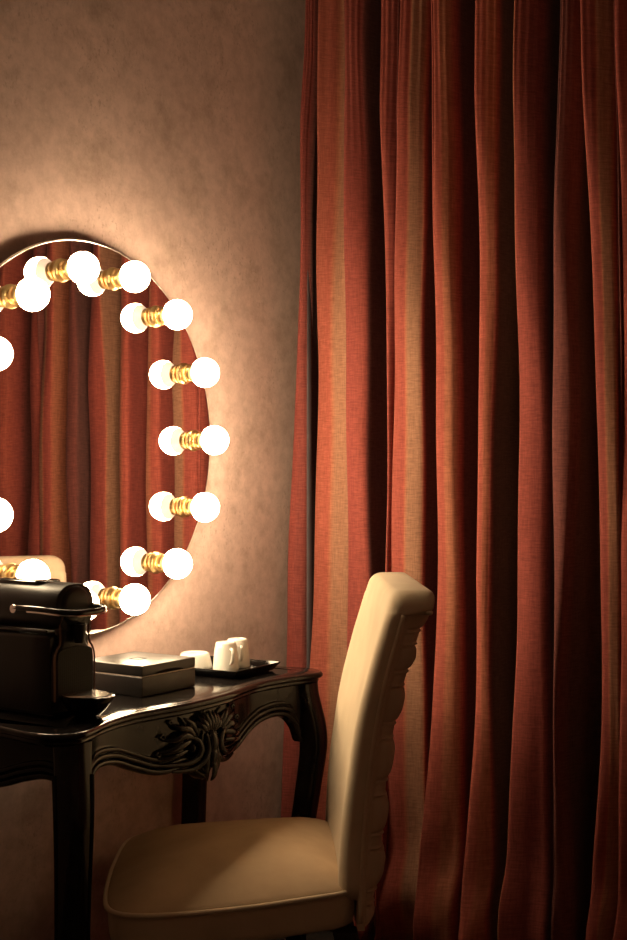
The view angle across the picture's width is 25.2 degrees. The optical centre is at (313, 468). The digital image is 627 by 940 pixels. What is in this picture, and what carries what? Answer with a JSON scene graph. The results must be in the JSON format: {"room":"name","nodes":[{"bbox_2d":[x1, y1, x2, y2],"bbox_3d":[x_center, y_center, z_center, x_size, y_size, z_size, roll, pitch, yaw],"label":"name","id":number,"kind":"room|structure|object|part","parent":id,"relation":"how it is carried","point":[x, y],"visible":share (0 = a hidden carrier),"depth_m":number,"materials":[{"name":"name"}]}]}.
{"room":"backstage room","nodes":[
{"label":"backstage room","id":0,"kind":"room"},
{"bbox_2d":[0,0,305,939],"bbox_3d":[-1.086,-0.075,2.341,0.100,2.550,3.950,0,0,34],"label":"wall","id":1,"kind":"structure","parent":0,"point":[164,135],"depth_m":3.41,"materials":[{"name":"paint"}]},
{"bbox_2d":[0,239,228,634],"bbox_3d":[-0.467,-0.067,3.039,0.134,0.862,0.862,0,0,34],"label":"vanity mirror","id":2,"kind":"object","parent":1,"relation":"attached to","point":[108,439],"visible":0.9,"depth_m":3.08,"materials":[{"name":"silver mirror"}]},
{"bbox_2d":[0,498,12,531],"bbox_3d":[-0.637,0.091,2.757,0.098,0.069,0.069,0,0,34],"label":"bulb","id":3,"kind":"object","parent":2,"relation":"attached to","point":[6,512],"depth_m":2.73,"materials":[{"name":"white glass"}]},
{"bbox_2d":[0,337,12,370],"bbox_3d":[-0.637,-0.225,2.757,0.098,0.069,0.069,0,0,34],"label":"bulb","id":4,"kind":"object","parent":2,"relation":"attached to","point":[6,351],"depth_m":2.73,"materials":[{"name":"white glass"}]},
{"bbox_2d":[2,559,49,577],"bbox_3d":[-0.580,0.218,2.840,0.098,0.069,0.069,0,0,34],"label":"bulb","id":5,"kind":"object","parent":2,"relation":"attached to","point":[10,567],"depth_m":2.82,"materials":[{"name":"white glass"}]},
{"bbox_2d":[2,277,49,310],"bbox_3d":[-0.580,-0.352,2.840,0.098,0.069,0.069,0,0,34],"label":"bulb","id":6,"kind":"object","parent":2,"relation":"attached to","point":[18,293],"depth_m":2.82,"materials":[{"name":"white glass"}]},
{"bbox_2d":[53,252,99,283],"bbox_3d":[-0.498,-0.423,2.962,0.098,0.069,0.069,0,0,34],"label":"bulb","id":7,"kind":"object","parent":2,"relation":"attached to","point":[68,267],"depth_m":2.94,"materials":[{"name":"white glass"}]},
{"bbox_2d":[91,591,99,618],"bbox_3d":[-0.498,0.289,2.962,0.098,0.069,0.069,0,0,34],"label":"bulb","id":8,"kind":"object","parent":2,"relation":"attached to","point":[95,599],"depth_m":2.94,"materials":[{"name":"white glass"}]},
{"bbox_2d":[106,584,149,614],"bbox_3d":[-0.406,0.289,3.096,0.098,0.069,0.069,0,0,34],"label":"bulb","id":9,"kind":"object","parent":2,"relation":"attached to","point":[121,599],"depth_m":3.07,"materials":[{"name":"white glass"}]},
{"bbox_2d":[106,261,149,291],"bbox_3d":[-0.406,-0.423,3.096,0.098,0.069,0.069,0,0,34],"label":"bulb","id":10,"kind":"object","parent":2,"relation":"attached to","point":[121,276],"depth_m":3.07,"materials":[{"name":"white glass"}]},
{"bbox_2d":[149,549,191,578],"bbox_3d":[-0.324,0.218,3.217,0.098,0.069,0.069,0,0,34],"label":"bulb","id":11,"kind":"object","parent":2,"relation":"attached to","point":[163,563],"depth_m":3.20,"materials":[{"name":"white glass"}]},
{"bbox_2d":[149,300,191,329],"bbox_3d":[-0.324,-0.352,3.217,0.098,0.069,0.069,0,0,34],"label":"bulb","id":12,"kind":"object","parent":2,"relation":"attached to","point":[163,314],"depth_m":3.20,"materials":[{"name":"white glass"}]},
{"bbox_2d":[177,493,218,521],"bbox_3d":[-0.268,0.091,3.301,0.098,0.069,0.069,0,0,34],"label":"bulb","id":13,"kind":"object","parent":2,"relation":"attached to","point":[191,507],"depth_m":3.28,"materials":[{"name":"white glass"}]},
{"bbox_2d":[177,358,218,386],"bbox_3d":[-0.268,-0.225,3.301,0.098,0.069,0.069,0,0,34],"label":"bulb","id":14,"kind":"object","parent":2,"relation":"attached to","point":[191,372],"depth_m":3.28,"materials":[{"name":"white glass"}]},
{"bbox_2d":[187,426,228,454],"bbox_3d":[-0.247,-0.067,3.331,0.098,0.069,0.069,0,0,34],"label":"bulb","id":15,"kind":"object","parent":2,"relation":"attached to","point":[201,440],"depth_m":3.31,"materials":[{"name":"white glass"}]},
{"bbox_2d":[273,930,333,939],"bbox_3d":[0.293,1.250,1.401,3.437,0.100,3.950,0,0,34],"label":"floor","id":16,"kind":"structure","parent":0,"point":[324,935],"depth_m":3.59,"materials":[{"name":"carpet"}]},
{"bbox_2d":[0,666,326,939],"bbox_3d":[-0.356,0.830,2.903,0.397,0.740,0.935,0,0,30],"label":"console table","id":17,"kind":"object","parent":16,"relation":"on","point":[188,732],"visible":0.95,"depth_m":2.71,"materials":[{"name":"black paint"}]},
{"bbox_2d":[0,577,114,717],"bbox_3d":[-0.508,0.335,2.658,0.325,0.249,0.130,0,0,34],"label":"coffee machine","id":18,"kind":"object","parent":17,"relation":"on","point":[47,662],"visible":1,"depth_m":2.61,"materials":[{"name":"black plastic"}]},
{"bbox_3d":[-0.545,0.217,2.683,0.130,0.013,0.060,0,0,34],"label":"lid","id":19,"kind":"part","parent":18,"relation":"part of","materials":[{"name":"black plastic"}]},
{"bbox_3d":[-0.470,0.263,2.632,0.141,0.016,0.129,0,0,34],"label":"lever","id":20,"kind":"part","parent":18,"relation":"part of","materials":[{"name":"black plastic"}]},
{"bbox_3d":[-0.445,0.381,2.615,0.003,0.100,0.094,0,0,34],"label":"grille panel","id":21,"kind":"part","parent":18,"relation":"part of","materials":[{"name":"black plastic"}]},
{"bbox_3d":[-0.436,0.307,2.608,0.026,0.035,0.026,0,0,34],"label":"spout","id":22,"kind":"part","parent":18,"relation":"part of","materials":[{"name":"black plastic"}]},
{"bbox_2d":[60,690,114,717],"bbox_3d":[-0.416,0.439,2.595,0.102,0.041,0.096,0,0,34],"label":"drip tray","id":23,"kind":"object","parent":18,"relation":"on","point":[77,703],"depth_m":2.57,"materials":[{"name":"metal"}]},
{"bbox_3d":[-0.425,0.842,2.472,0.081,0.716,0.081,0,0,30],"label":"leg","id":24,"kind":"part","parent":17,"relation":"part of","materials":[{"name":"black paint"}]},
{"bbox_2d":[95,651,194,696],"bbox_3d":[-0.367,0.428,2.930,0.170,0.062,0.169,0,0,34],"label":"storage box","id":25,"kind":"object","parent":17,"relation":"on","point":[140,674],"visible":0.83,"depth_m":2.87,"materials":[{"name":"wood"}]},
{"bbox_3d":[-0.367,0.408,2.930,0.170,0.021,0.169,0,0,34],"label":"lid","id":26,"kind":"part","parent":25,"relation":"part of","materials":[{"name":"wood"}]},
{"bbox_3d":[-0.283,0.842,3.330,0.062,0.716,0.077,0,0,30],"label":"leg","id":27,"kind":"part","parent":17,"relation":"part of","materials":[{"name":"black paint"}]},
{"bbox_2d":[195,656,279,677],"bbox_3d":[-0.216,0.450,3.171,0.222,0.018,0.185,0,0,31],"label":"serving tray","id":28,"kind":"object","parent":17,"relation":"on","point":[256,666],"visible":0.45,"depth_m":3.10,"materials":[{"name":"black plastic"}]},
{"bbox_2d":[180,651,211,668],"bbox_3d":[-0.270,0.436,3.190,0.080,0.035,0.080,0,0,34],"label":"bowl","id":29,"kind":"object","parent":28,"relation":"on","point":[202,658],"visible":0.73,"depth_m":3.17,"materials":[{"name":"white ceramic"}]},
{"bbox_2d":[213,641,238,670],"bbox_3d":[-0.197,0.421,3.147,0.059,0.064,0.063,0,0,13],"label":"coffee cup","id":30,"kind":"object","parent":28,"relation":"on","point":[225,652],"visible":0.92,"depth_m":3.13,"materials":[{"name":"white ceramic"}]},
{"bbox_3d":[-0.181,0.420,3.119,0.008,0.038,0.017,0,0,-28],"label":"cup handle","id":31,"kind":"part","parent":30,"relation":"part of","materials":[{"name":"white ceramic"}]},
{"bbox_2d":[227,637,249,667],"bbox_3d":[-0.175,0.421,3.205,0.059,0.064,0.063,0,0,23],"label":"coffee cup","id":32,"kind":"object","parent":28,"relation":"on","point":[242,643],"visible":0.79,"depth_m":3.19,"materials":[{"name":"white ceramic"}]},
{"bbox_3d":[-0.164,0.420,3.175,0.008,0.038,0.017,0,0,-18],"label":"cup handle","id":33,"kind":"part","parent":32,"relation":"part of","materials":[{"name":"white ceramic"}]},
{"bbox_3d":[-0.014,0.842,3.175,0.081,0.716,0.081,0,0,30],"label":"leg","id":34,"kind":"part","parent":17,"relation":"part of","materials":[{"name":"black paint"}]},
{"bbox_2d":[103,572,434,939],"bbox_3d":[-0.098,0.715,2.862,0.638,0.970,0.591,0,0,-3],"label":"upholstered chair","id":35,"kind":"object","parent":16,"relation":"on","point":[263,878],"visible":1,"depth_m":2.64,"materials":[{"name":"beige fabric"}]},
{"bbox_2d":[108,817,342,912],"bbox_3d":[-0.169,0.787,2.859,0.482,0.088,0.578,0,0,-2],"label":"seat cushion","id":36,"kind":"object","parent":35,"relation":"on","point":[286,864],"depth_m":2.69,"materials":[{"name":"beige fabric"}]},
{"bbox_3d":[-0.169,0.845,2.859,0.477,0.091,0.572,0,0,-2],"label":"seat rail","id":37,"kind":"part","parent":35,"relation":"part of","materials":[{"name":"beige fabric"}]},
{"bbox_3d":[0.090,1.037,2.653,0.111,0.326,0.048,0,0,-2],"label":"leg","id":38,"kind":"part","parent":35,"relation":"part of","materials":[{"name":"brown wood"}]},
{"bbox_3d":[0.128,0.522,2.879,0.183,0.583,0.515,0,0,-2],"label":"backrest","id":39,"kind":"part","parent":35,"relation":"part of","materials":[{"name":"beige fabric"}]},
{"bbox_3d":[0.146,0.570,2.879,0.149,0.597,0.499,0,0,-2],"label":"tufted panel","id":40,"kind":"part","parent":35,"relation":"part of","materials":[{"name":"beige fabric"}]},
{"bbox_3d":[0.293,-1.400,1.401,3.437,0.100,3.950,0,0,34],"label":"ceiling","id":41,"kind":"structure","parent":0,"visible":0},
{"bbox_2d":[281,0,626,939],"bbox_3d":[1.249,-0.052,2.852,3.152,2.497,0.264,0,0,34],"label":"curtain","id":42,"kind":"object","parent":41,"relation":"hanging from","point":[460,419],"visible":0.87,"depth_m":3.41,"materials":[{"name":"fabric"}]}
]}

